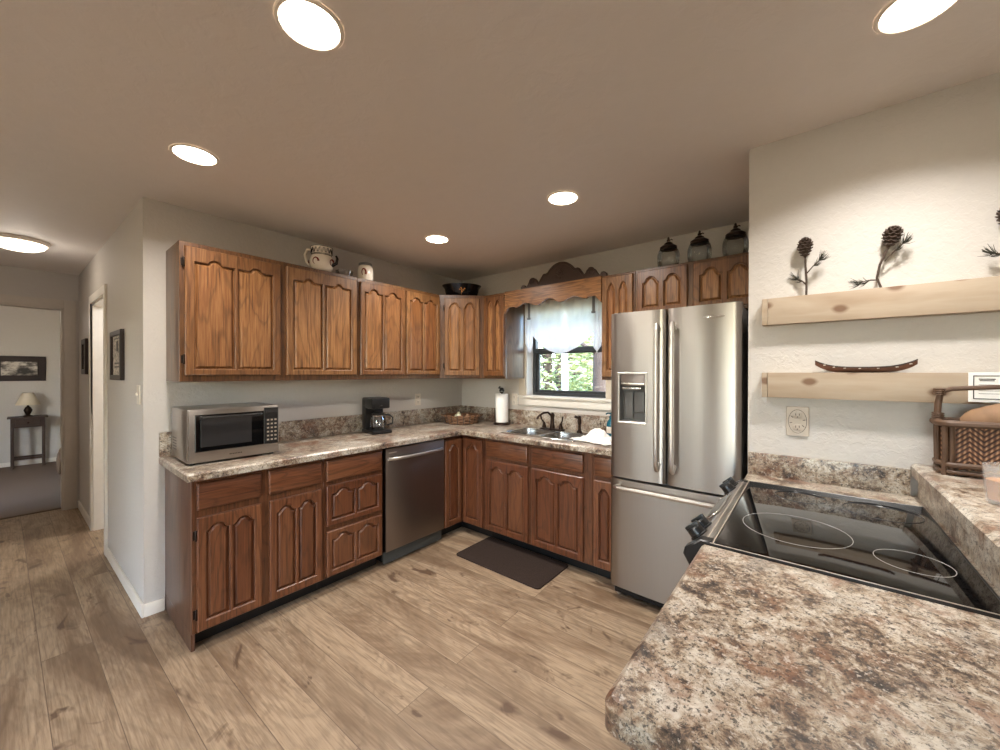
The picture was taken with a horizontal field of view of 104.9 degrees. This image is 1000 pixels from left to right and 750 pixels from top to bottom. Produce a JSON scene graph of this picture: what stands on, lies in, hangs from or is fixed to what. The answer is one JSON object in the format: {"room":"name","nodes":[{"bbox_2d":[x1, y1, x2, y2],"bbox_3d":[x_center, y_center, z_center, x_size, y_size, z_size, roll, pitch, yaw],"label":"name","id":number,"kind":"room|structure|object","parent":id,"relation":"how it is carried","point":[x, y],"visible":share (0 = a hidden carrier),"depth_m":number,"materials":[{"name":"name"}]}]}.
{"room":"kitchen","nodes":[
{"label":"kitchen","id":0,"kind":"room"},
{"bbox_2d":[0,306,60,462],"bbox_3d":[-7.383,0.162,5.894,0.120,2.459,6.520,0,0,39],"label":"wall","id":1,"kind":"structure","parent":0,"point":[23,331],"depth_m":5.96,"materials":[{"name":"paint"}]},
{"bbox_2d":[0,356,45,380],"bbox_3d":[-7.321,-0.099,5.855,0.022,0.380,0.520,0,0,39],"label":"framed picture","id":2,"kind":"object","parent":1,"relation":"attached to","point":[12,368],"visible":1,"depth_m":5.88},
{"bbox_2d":[1,361,36,374],"bbox_3d":[-7.325,-0.099,5.858,0.005,0.244,0.384,0,0,39],"label":"print","id":3,"kind":"object","parent":2,"relation":"attached to","point":[7,367],"depth_m":5.85},
{"bbox_2d":[0,457,56,467],"bbox_3d":[-7.434,1.355,5.734,0.015,0.075,4.200,0,0,39],"label":"baseboard","id":4,"kind":"structure","parent":1,"relation":"attached to","point":[18,463],"depth_m":5.92,"materials":[{"name":"white paint"}]},
{"bbox_2d":[0,265,79,507],"bbox_3d":[-4.889,0.178,3.623,0.120,2.459,1.465,0,0,38],"label":"wall","id":5,"kind":"structure","parent":0,"point":[17,281],"depth_m":3.91,"materials":[{"name":"paint"}]},
{"bbox_2d":[0,294,76,509],"bbox_3d":[-4.850,0.317,3.663,0.136,2.180,1.085,0,0,38],"label":"door frame","id":6,"kind":"structure","parent":5,"relation":"attached to","point":[67,309],"depth_m":4.00,"materials":[{"name":"beige paint"}]},
{"bbox_2d":[79,197,143,603],"bbox_3d":[-3.242,0.183,3.209,2.998,2.459,0.115,0,0,38],"label":"wall","id":7,"kind":"structure","parent":0,"point":[118,264],"depth_m":2.62,"materials":[{"name":"paint"}]},
{"bbox_2d":[81,338,87,373],"bbox_3d":[-4.012,-0.177,3.712,0.280,0.340,0.022,0,0,38],"label":"framed picture","id":8,"kind":"object","parent":7,"relation":"attached to","point":[84,342],"visible":1,"depth_m":3.63},
{"bbox_2d":[89,284,107,555],"bbox_3d":[-3.373,0.351,3.300,0.860,2.120,0.131,0,0,38],"label":"door frame","id":9,"kind":"structure","parent":7,"relation":"attached to","point":[98,412],"depth_m":3.48,"materials":[{"name":"white paint"}]},
{"bbox_2d":[78,500,143,617],"bbox_3d":[-3.277,1.375,3.160,3.012,0.075,0.014,0,0,38],"label":"baseboard","id":10,"kind":"structure","parent":7,"relation":"attached to","point":[137,602],"depth_m":2.60,"materials":[{"name":"white paint"}]},
{"bbox_2d":[110,329,124,379],"bbox_3d":[-2.684,-0.137,2.691,0.400,0.345,0.022,0,0,38],"label":"framed picture","id":11,"kind":"object","parent":7,"relation":"attached to","point":[117,347],"visible":1,"depth_m":2.67},
{"bbox_2d":[113,335,118,374],"bbox_3d":[-2.681,-0.137,2.696,0.344,0.289,0.005,0,0,38],"label":"print","id":12,"kind":"object","parent":11,"relation":"attached to","point":[115,337],"depth_m":2.71},
{"bbox_2d":[135,385,140,404],"bbox_3d":[-2.175,0.119,2.305,0.072,0.116,0.016,0,0,38],"label":"light switch","id":13,"kind":"object","parent":7,"relation":"attached to","point":[137,394],"visible":1,"depth_m":2.29,"materials":[{"name":"beige plastic"}]},
{"bbox_2d":[143,197,461,603],"bbox_3d":[-1.266,0.185,3.356,0.120,2.459,2.755,0,0,39],"label":"wall","id":14,"kind":"structure","parent":0,"point":[164,224],"depth_m":2.52,"materials":[{"name":"paint"}]},
{"bbox_2d":[144,598,164,616],"bbox_3d":[-2.055,1.381,2.286,0.014,0.075,0.090,0,0,39],"label":"baseboard","id":15,"kind":"structure","parent":14,"relation":"attached to","point":[156,606],"depth_m":2.28,"materials":[{"name":"white paint"}]},
{"bbox_2d":[166,240,356,381],"bbox_3d":[-1.552,-0.357,2.638,0.335,0.786,1.075,0,0,39],"label":"upper cabinet","id":16,"kind":"object","parent":14,"relation":"attached to","point":[231,315],"visible":1,"depth_m":2.40,"materials":[{"name":"brown wood"}]},
{"bbox_2d":[304,245,338,271],"bbox_3d":[-1.309,-0.841,2.814,0.205,0.179,0.168,0,0,-38],"label":"jug","id":17,"kind":"object","parent":16,"relation":"on","point":[321,255],"visible":0.94,"depth_m":2.76,"materials":[{"name":"white ceramic"}]},
{"bbox_2d":[335,269,353,275],"bbox_3d":[-1.206,-0.777,2.979,0.132,0.050,0.132,0,0,39],"label":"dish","id":18,"kind":"object","parent":16,"relation":"on","point":[337,270],"visible":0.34,"depth_m":2.96,"materials":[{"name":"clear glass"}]},
{"bbox_2d":[159,405,608,456],"bbox_3d":[-0.448,0.417,2.658,2.028,0.145,2.566,0,0,39],"label":"backsplash","id":19,"kind":"structure","parent":14,"relation":"attached to","point":[316,427],"depth_m":3.34,"materials":[{"name":"stone"}]},
{"bbox_2d":[357,278,439,379],"bbox_3d":[-0.948,-0.360,3.383,0.335,0.786,0.840,0,0,39],"label":"upper cabinet","id":20,"kind":"object","parent":14,"relation":"attached to","point":[398,328],"visible":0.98,"depth_m":3.22,"materials":[{"name":"brown wood"}]},
{"bbox_2d":[357,262,372,280],"bbox_3d":[-1.083,-0.827,3.089,0.122,0.149,0.125,0,0,13],"label":"ceramic canister","id":21,"kind":"object","parent":20,"relation":"on","point":[365,270],"visible":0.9,"depth_m":3.04,"materials":[{"name":"beige ceramic"}]},
{"bbox_2d":[415,394,420,404],"bbox_3d":[-0.813,0.243,3.810,0.009,0.115,0.070,0,0,39],"label":"outlet plate","id":22,"kind":"object","parent":14,"relation":"attached to","point":[417,396],"visible":1,"depth_m":3.81,"materials":[{"name":"beige plastic"}]},
{"bbox_2d":[0,461,661,749],"bbox_3d":[-2.562,1.474,1.989,12.800,0.132,6.520,0,0,39],"label":"floor","id":23,"kind":"structure","parent":0,"point":[430,647],"depth_m":1.93,"materials":[{"name":"brown wood"}]},
{"bbox_2d":[7,415,47,469],"bbox_3d":[-7.137,1.003,5.814,0.311,0.755,0.390,0,0,39],"label":"side table","id":24,"kind":"object","parent":23,"relation":"on","point":[35,420],"visible":0.98,"depth_m":5.74,"materials":[{"name":"brown wood"}]},
{"bbox_2d":[15,393,39,416],"bbox_3d":[-7.141,0.448,5.814,0.250,0.355,0.250,0,0,39],"label":"table lamp","id":25,"kind":"object","parent":24,"relation":"on","point":[27,399],"visible":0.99,"depth_m":5.78,"materials":[{"name":"beige fabric"}]},
{"bbox_2d":[56,448,60,473],"bbox_3d":[-6.158,0.969,5.723,0.522,0.829,0.590,0,0,39],"label":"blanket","id":26,"kind":"object","parent":23,"relation":"on","point":[58,459],"visible":0.1,"depth_m":5.48,"materials":[{"name":"beige fabric"}]},
{"bbox_2d":[165,459,322,651],"bbox_3d":[-1.577,0.975,2.397,0.612,0.888,0.678,0,0,39],"label":"base cabinet","id":27,"kind":"object","parent":23,"relation":"on","point":[239,548],"visible":0.96,"depth_m":2.15,"materials":[{"name":"brown wood"}]},
{"bbox_2d":[317,449,381,589],"bbox_3d":[-1.224,0.973,2.832,0.612,0.888,0.441,0,0,39],"label":"base cabinet","id":28,"kind":"object","parent":23,"relation":"on","point":[352,483],"visible":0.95,"depth_m":2.62,"materials":[{"name":"brown wood"}]},
{"bbox_2d":[376,438,443,564],"bbox_3d":[-0.868,0.972,3.217,0.641,0.863,0.588,0,0,39],"label":"dishwasher","id":29,"kind":"object","parent":23,"relation":"on","point":[412,474],"visible":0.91,"depth_m":3.00,"materials":[{"name":"silver metal"}]},
{"bbox_2d":[441,435,491,536],"bbox_3d":[-0.350,0.970,3.705,0.863,0.888,0.819,0,0,39],"label":"base cabinet","id":30,"kind":"object","parent":23,"relation":"on","point":[464,455],"visible":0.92,"depth_m":3.36,"materials":[{"name":"brown wood"}]},
{"bbox_2d":[159,405,610,482],"bbox_3d":[-0.448,0.437,2.659,2.028,0.186,2.566,0,0,39],"label":"countertop","id":31,"kind":"structure","parent":30,"relation":"on","point":[304,440],"depth_m":2.97,"materials":[{"name":"stone"}]},
{"bbox_2d":[172,402,278,464],"bbox_3d":[-1.651,0.338,2.331,0.394,0.302,0.456,0,0,39],"label":"microwave","id":32,"kind":"object","parent":31,"relation":"on","point":[200,433],"visible":1,"depth_m":2.20,"materials":[{"name":"silver metal"}]},
{"bbox_2d":[362,397,392,434],"bbox_3d":[-1.036,0.337,3.251,0.186,0.295,0.230,0,0,-42],"label":"coffee maker","id":33,"kind":"object","parent":31,"relation":"on","point":[373,416],"visible":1,"depth_m":3.22,"materials":[{"name":"black plastic"}]},
{"bbox_2d":[440,412,482,424],"bbox_3d":[-0.383,0.435,3.875,0.377,0.096,0.372,0,0,39],"label":"basket","id":34,"kind":"object","parent":31,"relation":"on","point":[459,420],"visible":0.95,"depth_m":3.75,"materials":[{"name":"brown wicker"}]},
{"bbox_2d":[493,386,509,424],"bbox_3d":[0.018,0.297,3.773,0.170,0.374,0.170,0,0,39],"label":"paper towel holder","id":35,"kind":"object","parent":31,"relation":"on","point":[501,399],"visible":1,"depth_m":3.72,"materials":[{"name":"white paper"}]},
{"bbox_2d":[501,427,587,441],"bbox_3d":[0.404,0.571,3.199,0.705,0.179,0.430,0,0,39],"label":"sink","id":36,"kind":"object","parent":31,"relation":"in","point":[564,435],"visible":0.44,"depth_m":3.27,"materials":[{"name":"metal"}]},
{"bbox_2d":[574,415,581,432],"bbox_3d":[0.654,0.409,3.210,0.068,0.147,0.047,0,0,-12],"label":"sprayer","id":37,"kind":"object","parent":36,"relation":"on","point":[578,418],"visible":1,"depth_m":3.20,"materials":[{"name":"brown metal"}]},
{"bbox_2d":[536,411,564,430],"bbox_3d":[0.422,0.399,3.335,0.240,0.163,0.184,0,0,39],"label":"faucet","id":38,"kind":"object","parent":31,"relation":"on","point":[552,415],"visible":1,"depth_m":3.37,"materials":[{"name":"brown metal"}]},
{"bbox_2d":[570,428,610,445],"bbox_3d":[0.731,0.441,2.843,0.270,0.089,0.366,0,0,-34],"label":"dish towel","id":39,"kind":"object","parent":31,"relation":"on","point":[597,435],"visible":0.76,"depth_m":2.80,"materials":[{"name":"white fabric"}]},
{"bbox_2d":[606,412,610,435],"bbox_3d":[0.883,0.392,3.054,0.073,0.193,0.073,0,0,39],"label":"soap bottle","id":40,"kind":"object","parent":31,"relation":"on","point":[608,425],"visible":0.48,"depth_m":3.04,"materials":[{"name":"teal plastic"}]},
{"bbox_2d":[456,537,567,589],"bbox_3d":[0.081,1.413,2.942,0.785,0.010,0.420,0,0,39],"label":"floor mat","id":41,"kind":"object","parent":23,"relation":"on","point":[534,570],"visible":1,"depth_m":2.90,"materials":[{"name":"rubber"}]},
{"bbox_2d":[485,438,597,573],"bbox_3d":[0.437,0.974,3.204,0.990,0.888,0.612,0,0,39],"label":"base cabinet","id":42,"kind":"object","parent":23,"relation":"on","point":[539,499],"visible":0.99,"depth_m":2.92,"materials":[{"name":"brown wood"}]},
{"bbox_2d":[593,453,612,578],"bbox_3d":[0.890,0.977,2.837,0.172,0.888,0.612,0,0,39],"label":"base cabinet","id":43,"kind":"object","parent":23,"relation":"on","point":[602,475],"visible":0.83,"depth_m":2.61,"materials":[{"name":"brown wood"}]},
{"bbox_2d":[611,301,748,607],"bbox_3d":[1.173,0.514,2.468,0.714,1.818,0.744,0,0,39],"label":"refrigerator","id":44,"kind":"object","parent":23,"relation":"on","point":[679,376],"visible":0.84,"depth_m":2.22,"materials":[{"name":"grey metal"}]},
{"bbox_2d":[683,477,999,618],"bbox_3d":[0.952,0.915,1.193,0.609,0.988,0.766,0,0,39],"label":"range","id":45,"kind":"object","parent":23,"relation":"on","point":[898,548],"visible":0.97,"depth_m":1.04,"materials":[{"name":"black glass"}]},
{"bbox_3d":[1.300,0.960,1.519,0.529,0.937,0.179,0,0,39],"label":"wall","id":46,"kind":"structure","parent":23,"relation":"on","visible":0},
{"bbox_2d":[744,451,927,508],"bbox_3d":[1.292,0.420,1.522,0.549,0.140,0.180,0,0,39],"label":"backsplash","id":47,"kind":"structure","parent":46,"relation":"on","point":[875,482],"depth_m":1.55,"materials":[{"name":"stone"}]},
{"bbox_3d":[0.572,0.963,0.627,0.535,0.938,0.585,0,0,39],"label":"cabinet","id":48,"kind":"object","parent":23,"relation":"on","visible":0},
{"bbox_2d":[605,545,999,749],"bbox_3d":[0.554,0.473,0.612,0.549,0.042,0.638,0,0,39],"label":"countertop","id":49,"kind":"structure","parent":48,"relation":"on","point":[745,652],"depth_m":0.59,"materials":[{"name":"stone"}]},
{"bbox_2d":[0,0,999,280],"bbox_3d":[-2.558,-1.114,1.975,12.800,0.150,6.520,0,0,39],"label":"ceiling","id":50,"kind":"structure","parent":0,"point":[457,120],"depth_m":1.47,"materials":[{"name":"paint"}]},
{"bbox_2d":[0,232,50,252],"bbox_3d":[-3.714,-1.003,2.964,0.330,0.086,0.330,0,0,39],"label":"flush ceiling light","id":51,"kind":"object","parent":50,"relation":"attached to","point":[20,243],"visible":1,"depth_m":2.91,"materials":[{"name":"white glass"}]},
{"bbox_2d":[169,143,219,165],"bbox_3d":[-1.437,-1.033,1.810,0.188,0.006,0.188,0,0,39],"label":"recessed light","id":52,"kind":"object","parent":50,"relation":"in","point":[193,154],"visible":1,"depth_m":1.80,"materials":[{"name":"beige"}]},
{"bbox_2d":[273,0,343,51],"bbox_3d":[-0.560,-1.028,1.133,0.188,0.006,0.188,0,0,39],"label":"recessed light","id":53,"kind":"object","parent":50,"relation":"in","point":[310,24],"visible":1,"depth_m":1.13,"materials":[{"name":"beige"}]},
{"bbox_2d":[425,235,448,243],"bbox_3d":[-0.482,-1.038,2.942,0.188,0.006,0.188,0,0,39],"label":"recessed light","id":54,"kind":"object","parent":50,"relation":"in","point":[438,239],"visible":1,"depth_m":2.94,"materials":[{"name":"beige"}]},
{"bbox_2d":[547,190,578,205],"bbox_3d":[0.369,-1.033,2.249,0.188,0.006,0.188,0,0,39],"label":"recessed light","id":55,"kind":"object","parent":50,"relation":"in","point":[565,197],"visible":1,"depth_m":2.24,"materials":[{"name":"beige"}]},
{"bbox_2d":[873,0,958,34],"bbox_3d":[1.167,-1.025,1.069,0.188,0.006,0.188,0,0,39],"label":"recessed light","id":56,"kind":"object","parent":50,"relation":"in","point":[898,16],"visible":1,"depth_m":1.09,"materials":[{"name":"beige"}]},
{"bbox_2d":[462,221,748,415],"bbox_3d":[0.764,0.188,3.438,2.930,2.459,0.170,0,0,39],"label":"wall","id":57,"kind":"structure","parent":0,"point":[481,392],"depth_m":3.31,"materials":[{"name":"paint"}]},
{"bbox_2d":[439,295,484,377],"bbox_3d":[-0.381,-0.362,3.857,0.613,0.786,0.613,0,0,39],"label":"upper cabinet","id":58,"kind":"object","parent":57,"relation":"attached to","point":[461,316],"visible":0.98,"depth_m":3.62,"materials":[{"name":"brown wood"}]},
{"bbox_2d":[442,283,480,295],"bbox_3d":[-0.374,-0.813,3.765,0.381,0.116,0.272,0,0,-6],"label":"pot","id":59,"kind":"object","parent":58,"relation":"on","point":[450,288],"visible":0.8,"depth_m":3.66,"materials":[{"name":"black metal"}]},
{"bbox_2d":[484,293,524,378],"bbox_3d":[0.044,-0.360,3.696,0.257,0.786,0.335,0,0,39],"label":"upper cabinet","id":60,"kind":"object","parent":57,"relation":"attached to","point":[504,334],"visible":0.98,"depth_m":3.58,"materials":[{"name":"brown wood"}]},
{"bbox_2d":[512,394,517,404],"bbox_3d":[0.144,0.244,3.825,0.070,0.115,0.009,0,0,39],"label":"outlet plate","id":61,"kind":"object","parent":57,"relation":"attached to","point":[514,396],"visible":1,"depth_m":3.82,"materials":[{"name":"beige plastic"}]},
{"bbox_2d":[504,276,601,313],"bbox_3d":[0.506,-0.651,3.319,0.930,0.199,0.335,0,0,39],"label":"window valance","id":62,"kind":"object","parent":57,"relation":"attached to","point":[585,288],"visible":0.98,"depth_m":3.14,"materials":[{"name":"brown wood"}]},
{"bbox_2d":[521,261,607,288],"bbox_3d":[0.494,-0.840,3.153,0.800,0.179,0.038,0,0,39],"label":"carved crest","id":63,"kind":"object","parent":62,"relation":"on","point":[559,272],"visible":1,"depth_m":3.13,"materials":[{"name":"brown wood"}]},
{"bbox_2d":[518,299,610,409],"bbox_3d":[0.615,-0.206,3.533,0.975,0.995,0.200,0,0,39],"label":"window","id":64,"kind":"structure","parent":57,"relation":"in","point":[530,393],"depth_m":3.61,"materials":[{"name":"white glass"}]},
{"bbox_2d":[524,296,601,352],"bbox_3d":[0.542,-0.438,3.437,0.830,0.503,0.069,0,0,39],"label":"window curtain","id":65,"kind":"object","parent":64,"relation":"hanging from","point":[559,327],"visible":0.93,"depth_m":3.42,"materials":[{"name":"white fabric"}]},
{"bbox_2d":[602,271,634,379],"bbox_3d":[0.964,-0.355,2.950,0.250,0.786,0.335,0,0,39],"label":"upper cabinet","id":66,"kind":"object","parent":57,"relation":"attached to","point":[618,290],"visible":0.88,"depth_m":2.85,"materials":[{"name":"brown wood"}]},
{"bbox_2d":[635,252,748,311],"bbox_3d":[1.356,-0.577,2.631,0.755,0.338,0.335,0,0,39],"label":"upper cabinet","id":67,"kind":"object","parent":57,"relation":"attached to","point":[722,279],"visible":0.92,"depth_m":2.50,"materials":[{"name":"brown wood"}]},
{"bbox_2d":[657,237,679,266],"bbox_3d":[1.169,-0.852,2.668,0.144,0.210,0.144,0,0,39],"label":"glass jar","id":68,"kind":"object","parent":67,"relation":"on","point":[668,246],"visible":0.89,"depth_m":2.67,"materials":[{"name":"clear glass"}]},
{"bbox_2d":[687,230,711,261],"bbox_3d":[1.321,-0.851,2.545,0.144,0.210,0.144,0,0,39],"label":"glass jar","id":69,"kind":"object","parent":67,"relation":"on","point":[700,240],"visible":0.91,"depth_m":2.55,"materials":[{"name":"clear glass"}]},
{"bbox_2d":[722,223,748,255],"bbox_3d":[1.480,-0.850,2.416,0.144,0.210,0.144,0,0,39],"label":"glass jar","id":70,"kind":"object","parent":67,"relation":"on","point":[735,233],"visible":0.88,"depth_m":2.42,"materials":[{"name":"clear glass"}]},
{"bbox_2d":[748,72,999,495],"bbox_3d":[2.763,0.203,1.077,3.390,2.459,0.980,0,0,39],"label":"wall","id":71,"kind":"structure","parent":0,"point":[928,166],"depth_m":1.49,"materials":[{"name":"paint"}]},
{"bbox_2d":[786,406,808,436],"bbox_3d":[1.275,0.199,1.646,0.078,0.126,0.009,0,0,39],"label":"outlet plate","id":72,"kind":"object","parent":71,"relation":"attached to","point":[797,418],"visible":1,"depth_m":1.64,"materials":[{"name":"beige plastic"}]},
{"bbox_2d":[792,424,802,430],"bbox_3d":[1.273,0.225,1.645,0.034,0.028,0.004,0,0,39],"label":"socket","id":73,"kind":"object","parent":72,"relation":"attached to","point":[795,427],"depth_m":1.64,"materials":[{"name":"beige plastic"}]},
{"bbox_2d":[793,412,802,418],"bbox_3d":[1.273,0.173,1.645,0.034,0.028,0.004,0,0,39],"label":"socket","id":74,"kind":"object","parent":72,"relation":"attached to","point":[796,415],"depth_m":1.64,"materials":[{"name":"beige plastic"}]},
{"bbox_2d":[762,373,998,404],"bbox_3d":[1.630,0.045,1.328,1.200,0.107,0.053,0,0,39],"label":"floating shelf","id":75,"kind":"object","parent":71,"relation":"attached to","point":[900,387],"visible":0.94,"depth_m":1.47,"materials":[{"name":"brown wood"}]},
{"bbox_2d":[815,359,917,371],"bbox_3d":[1.416,-0.035,1.498,0.292,0.049,0.062,0,0,40],"label":"canoe","id":76,"kind":"object","parent":75,"relation":"on","point":[899,367],"visible":1,"depth_m":1.47,"materials":[{"name":"brown wood"}]},
{"bbox_2d":[968,372,999,402],"bbox_3d":[1.657,0.042,1.265,0.150,0.100,0.006,0,0,39],"label":"framed card","id":77,"kind":"object","parent":75,"relation":"attached to","point":[974,378],"visible":0.85,"depth_m":1.29,"materials":[{"name":"white paper"}]},
{"bbox_2d":[979,379,995,393],"bbox_3d":[1.655,0.038,1.264,0.103,0.052,0.001,0,0,39],"label":"print","id":78,"kind":"object","parent":77,"relation":"attached to","point":[981,381],"depth_m":1.29},
{"bbox_2d":[762,276,999,325],"bbox_3d":[1.631,-0.272,1.326,1.200,0.114,0.053,0,0,39],"label":"floating shelf","id":79,"kind":"object","parent":71,"relation":"attached to","point":[974,295],"visible":1,"depth_m":1.44,"materials":[{"name":"brown wood"}]},
{"bbox_2d":[788,237,827,294],"bbox_3d":[1.279,-0.454,1.603,0.064,0.244,0.150,0,0,-22],"label":"sprig","id":80,"kind":"object","parent":79,"relation":"on","point":[805,244],"visible":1,"depth_m":1.60,"materials":[{"name":"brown plant"}]},
{"bbox_2d":[849,225,914,288],"bbox_3d":[1.450,-0.445,1.467,0.064,0.231,0.182,0,0,-42],"label":"sprig","id":81,"kind":"object","parent":79,"relation":"on","point":[892,234],"visible":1,"depth_m":1.44,"materials":[{"name":"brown plant"}]},
{"bbox_2d":[977,210,999,256],"bbox_3d":[1.692,-0.448,1.267,0.158,0.238,0.060,0,0,32],"label":"sprig","id":82,"kind":"object","parent":79,"relation":"on","point":[993,253],"visible":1,"depth_m":1.29,"materials":[{"name":"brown plant"}]},
{"label":"outside","id":83,"kind":"structure","parent":0,"visible":0},
{"bbox_3d":[2.530,1.971,3.192,38.000,0.100,50.000,0,0,39],"label":"ground","id":84,"kind":"structure","parent":83,"visible":0},
{"bbox_2d":[544,353,568,389],"bbox_3d":[1.283,-1.601,6.964,2.786,7.002,2.774,0,0,-29],"label":"tree","id":85,"kind":"object","parent":84,"relation":"on","point":[564,357],"visible":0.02,"depth_m":7.04,"materials":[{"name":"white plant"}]},
{"bbox_2d":[540,354,579,389],"bbox_3d":[3.945,-1.986,23.212,5.680,8.399,5.580,0,0,-32],"label":"tree","id":86,"kind":"object","parent":84,"relation":"on","point":[568,354],"visible":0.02,"depth_m":24.34,"materials":[{"name":"green plant"}]},
{"bbox_2d":[539,342,591,390],"bbox_3d":[3.597,-2.089,18.442,5.376,8.141,5.593,0,0,24],"label":"tree","id":87,"kind":"object","parent":84,"relation":"on","point":[584,342],"visible":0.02,"depth_m":18.30,"materials":[{"name":"green plant"}]},
{"bbox_2d":[539,339,592,390],"bbox_3d":[1.395,-1.914,10.633,3.510,8.414,3.771,0,0,-8],"label":"tree","id":88,"kind":"object","parent":84,"relation":"on","point":[547,359],"visible":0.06,"depth_m":10.32,"materials":[{"name":"green plant"}]},
{"bbox_2d":[540,346,592,390],"bbox_3d":[2.188,-1.905,13.959,3.701,8.467,3.614,0,0,33],"label":"tree","id":89,"kind":"object","parent":84,"relation":"on","point":[558,378],"visible":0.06,"depth_m":13.96,"materials":[{"name":"green plant"}]},
{"bbox_2d":[557,332,592,390],"bbox_3d":[2.921,-2.077,9.849,3.863,8.076,3.774,0,0,16],"label":"tree","id":90,"kind":"object","parent":84,"relation":"on","point":[583,369],"visible":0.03,"depth_m":9.24,"materials":[{"name":"green plant"}]},
{"bbox_2d":[580,342,605,391],"bbox_3d":[1.927,-2.098,6.727,2.753,8.004,2.998,0,0,-43],"label":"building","id":91,"kind":"structure","parent":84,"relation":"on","point":[599,385],"depth_m":6.67,"materials":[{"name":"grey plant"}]},
{"bbox_3d":[1.126,0.905,0.770,0.140,1.055,1.561,0,0,39],"label":"wall","id":92,"kind":"structure","parent":0,"visible":0},
{"bbox_2d":[911,464,999,596],"bbox_3d":[1.207,0.413,0.688,0.435,0.160,1.579,0,0,39],"label":"raised bar","id":93,"kind":"object","parent":92,"relation":"on","point":[961,506],"visible":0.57,"depth_m":1.00,"materials":[{"name":"stone"}]},
{"bbox_2d":[929,385,999,477],"bbox_3d":[1.668,0.178,1.176,0.470,0.305,0.145,0,0,39],"label":"wicker basket","id":94,"kind":"object","parent":93,"relation":"on","point":[974,446],"visible":1,"depth_m":1.24,"materials":[{"name":"wicker"}]},
{"bbox_2d":[960,403,999,422],"bbox_3d":[1.664,0.143,1.179,0.330,0.127,0.087,0,0,39],"label":"bread loaf","id":95,"kind":"object","parent":94,"relation":"in","point":[990,413],"visible":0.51,"depth_m":1.24,"materials":[{"name":"food"}]},
{"bbox_2d":[986,477,999,501],"bbox_3d":[1.288,0.281,0.973,0.086,0.100,0.086,0,0,39],"label":"candle","id":96,"kind":"object","parent":93,"relation":"on","point":[993,483],"visible":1,"depth_m":0.98,"materials":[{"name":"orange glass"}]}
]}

